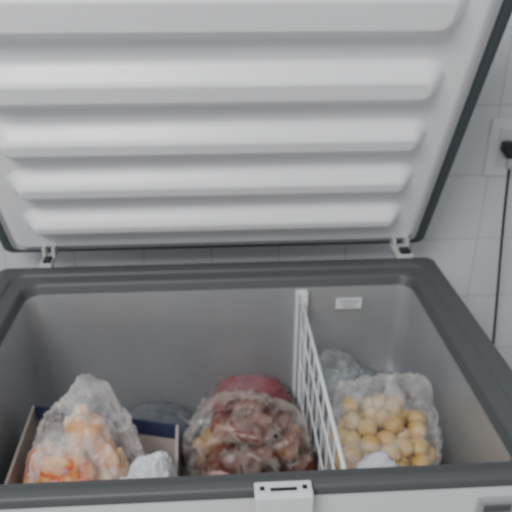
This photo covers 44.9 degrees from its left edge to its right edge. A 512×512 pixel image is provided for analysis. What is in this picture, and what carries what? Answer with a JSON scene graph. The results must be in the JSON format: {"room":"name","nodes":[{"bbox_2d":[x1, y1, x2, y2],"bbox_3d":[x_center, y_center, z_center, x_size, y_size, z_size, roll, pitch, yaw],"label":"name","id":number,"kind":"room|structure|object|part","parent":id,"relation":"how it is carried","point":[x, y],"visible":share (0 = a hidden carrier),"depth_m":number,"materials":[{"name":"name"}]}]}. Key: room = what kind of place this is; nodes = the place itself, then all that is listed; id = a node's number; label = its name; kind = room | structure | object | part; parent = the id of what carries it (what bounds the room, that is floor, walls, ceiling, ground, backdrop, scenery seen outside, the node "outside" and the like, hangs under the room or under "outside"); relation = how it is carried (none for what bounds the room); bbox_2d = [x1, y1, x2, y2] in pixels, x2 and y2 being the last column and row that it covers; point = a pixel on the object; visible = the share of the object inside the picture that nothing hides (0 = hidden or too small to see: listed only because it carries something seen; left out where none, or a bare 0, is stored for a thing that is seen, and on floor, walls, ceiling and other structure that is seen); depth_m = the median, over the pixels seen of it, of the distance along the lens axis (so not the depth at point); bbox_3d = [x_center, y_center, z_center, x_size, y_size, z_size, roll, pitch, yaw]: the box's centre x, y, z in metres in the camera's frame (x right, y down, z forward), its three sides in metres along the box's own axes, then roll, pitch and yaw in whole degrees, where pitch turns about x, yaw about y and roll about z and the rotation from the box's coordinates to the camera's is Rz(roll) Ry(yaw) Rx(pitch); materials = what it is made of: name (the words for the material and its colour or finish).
{"room":"kitchen","nodes":[
{"label":"kitchen","id":0,"kind":"room"},
{"bbox_2d":[0,14,511,368],"bbox_3d":[-0.105,-0.553,1.702,5.000,2.800,0.100,-1,26,-3],"label":"wall","id":1,"kind":"structure","parent":0,"point":[462,237],"depth_m":1.91,"materials":[{"name":"white tile"}]},
{"bbox_2d":[483,118,511,343],"bbox_3d":[0.612,0.103,1.974,0.393,1.071,0.061,-4,26,-8],"label":"wall socket","id":2,"kind":"object","parent":1,"relation":"attached to","point":[498,161],"visible":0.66,"depth_m":1.81,"materials":[{"name":"grey plastic"}]},
{"bbox_3d":[0.739,-0.318,1.812,0.125,0.172,0.008,-1,26,-3],"label":"plate","id":3,"kind":"part","parent":2,"relation":"part of","materials":[{"name":"grey plastic"}]},
{"bbox_3d":[0.616,0.174,1.981,0.393,0.937,0.021,-5,26,-10],"label":"cord","id":4,"kind":"part","parent":2,"relation":"part of","materials":[{"name":"black plastic"}]},
{"bbox_3d":[-0.012,1.440,0.926,5.000,0.100,3.500,-1,26,-3],"label":"floor","id":5,"kind":"structure","parent":0,"visible":0},
{"bbox_2d":[0,0,511,511],"bbox_3d":[-0.083,0.200,1.388,1.180,1.722,0.963,-1,26,-3],"label":"chest freezer","id":6,"kind":"object","parent":5,"relation":"on","point":[125,124],"visible":1,"depth_m":1.42,"materials":[{"name":"grey plastic"}]},
{"bbox_2d":[4,405,181,483],"bbox_3d":[-0.345,0.536,1.397,0.365,0.233,0.352,-1,26,-3],"label":"cardboard box","id":7,"kind":"object","parent":6,"relation":"in","point":[154,436],"visible":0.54,"depth_m":1.46,"materials":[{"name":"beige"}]},
{"bbox_2d":[23,374,144,482],"bbox_3d":[-0.369,0.450,1.341,0.272,0.420,0.235,-1,26,-3],"label":"bag","id":8,"kind":"object","parent":7,"relation":"in","point":[88,451],"visible":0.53,"depth_m":1.30,"materials":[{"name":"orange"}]},
{"bbox_2d":[119,451,176,478],"bbox_3d":[-0.231,0.536,1.274,0.170,0.329,0.116,-16,30,-29],"label":"plastic bag","id":9,"kind":"object","parent":7,"relation":"in","point":[158,464],"visible":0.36,"depth_m":1.21,"materials":[{"name":"white plastic"}]},
{"bbox_2d":[126,401,202,463],"bbox_3d":[-0.262,0.465,1.615,0.250,0.162,0.186,-1,26,-3],"label":"plastic bag","id":10,"kind":"object","parent":6,"relation":"in","point":[185,433],"visible":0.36,"depth_m":1.61,"materials":[{"name":"grey"}]},
{"bbox_2d":[208,470,228,474],"bbox_3d":[-0.075,0.551,1.273,0.128,0.282,0.078,-1,26,-3],"label":"meat","id":11,"kind":"object","parent":6,"relation":"in","point":[218,472],"visible":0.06,"depth_m":1.22,"materials":[{"name":"pink food"}]},
{"bbox_2d":[209,373,290,415],"bbox_3d":[-0.018,0.411,1.679,0.273,0.211,0.127,-1,26,-3],"label":"package","id":12,"kind":"object","parent":6,"relation":"in","point":[247,385],"visible":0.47,"depth_m":1.66,"materials":[{"name":"red"}]},
{"bbox_2d":[186,397,317,475],"bbox_3d":[-0.014,0.460,1.430,0.316,0.321,0.258,-1,26,-3],"label":"bag","id":13,"kind":"object","parent":6,"relation":"in","point":[250,435],"visible":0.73,"depth_m":1.37,"materials":[{"name":"brown"}]},
{"bbox_3d":[-0.097,-0.308,1.407,1.180,0.816,0.440,-1,26,-3],"label":"lid frame","id":14,"kind":"part","parent":6,"relation":"part of","materials":[{"name":"grey plastic"}]},
{"bbox_3d":[0.043,0.396,0.973,0.090,0.085,0.034,-1,26,-3],"label":"latch plate","id":15,"kind":"part","parent":6,"relation":"part of","materials":[{"name":"white plastic"}]},
{"bbox_2d":[297,302,346,469],"bbox_3d":[0.140,0.429,1.419,0.009,0.389,0.630,-1,26,-3],"label":"rack","id":16,"kind":"object","parent":6,"relation":"in","point":[303,309],"visible":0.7,"depth_m":1.45,"materials":[{"name":"white metal"}]},
{"bbox_2d":[310,353,385,408],"bbox_3d":[0.241,0.309,1.615,0.202,0.160,0.153,-1,26,-3],"label":"clear plastic bag","id":17,"kind":"object","parent":6,"relation":"in","point":[350,375],"visible":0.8,"depth_m":1.59,"materials":[{"name":"grey"}]},
{"bbox_2d":[355,451,398,467],"bbox_3d":[0.223,0.472,1.186,0.122,0.243,0.081,-1,26,-3],"label":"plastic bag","id":18,"kind":"object","parent":6,"relation":"on","point":[376,459],"visible":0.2,"depth_m":1.14,"materials":[{"name":"white plastic"}]},
{"bbox_2d":[325,376,442,468],"bbox_3d":[0.284,0.393,1.374,0.272,0.219,0.299,17,31,30],"label":"bag","id":19,"kind":"object","parent":6,"relation":"in","point":[382,423],"visible":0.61,"depth_m":1.34,"materials":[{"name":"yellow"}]}
]}

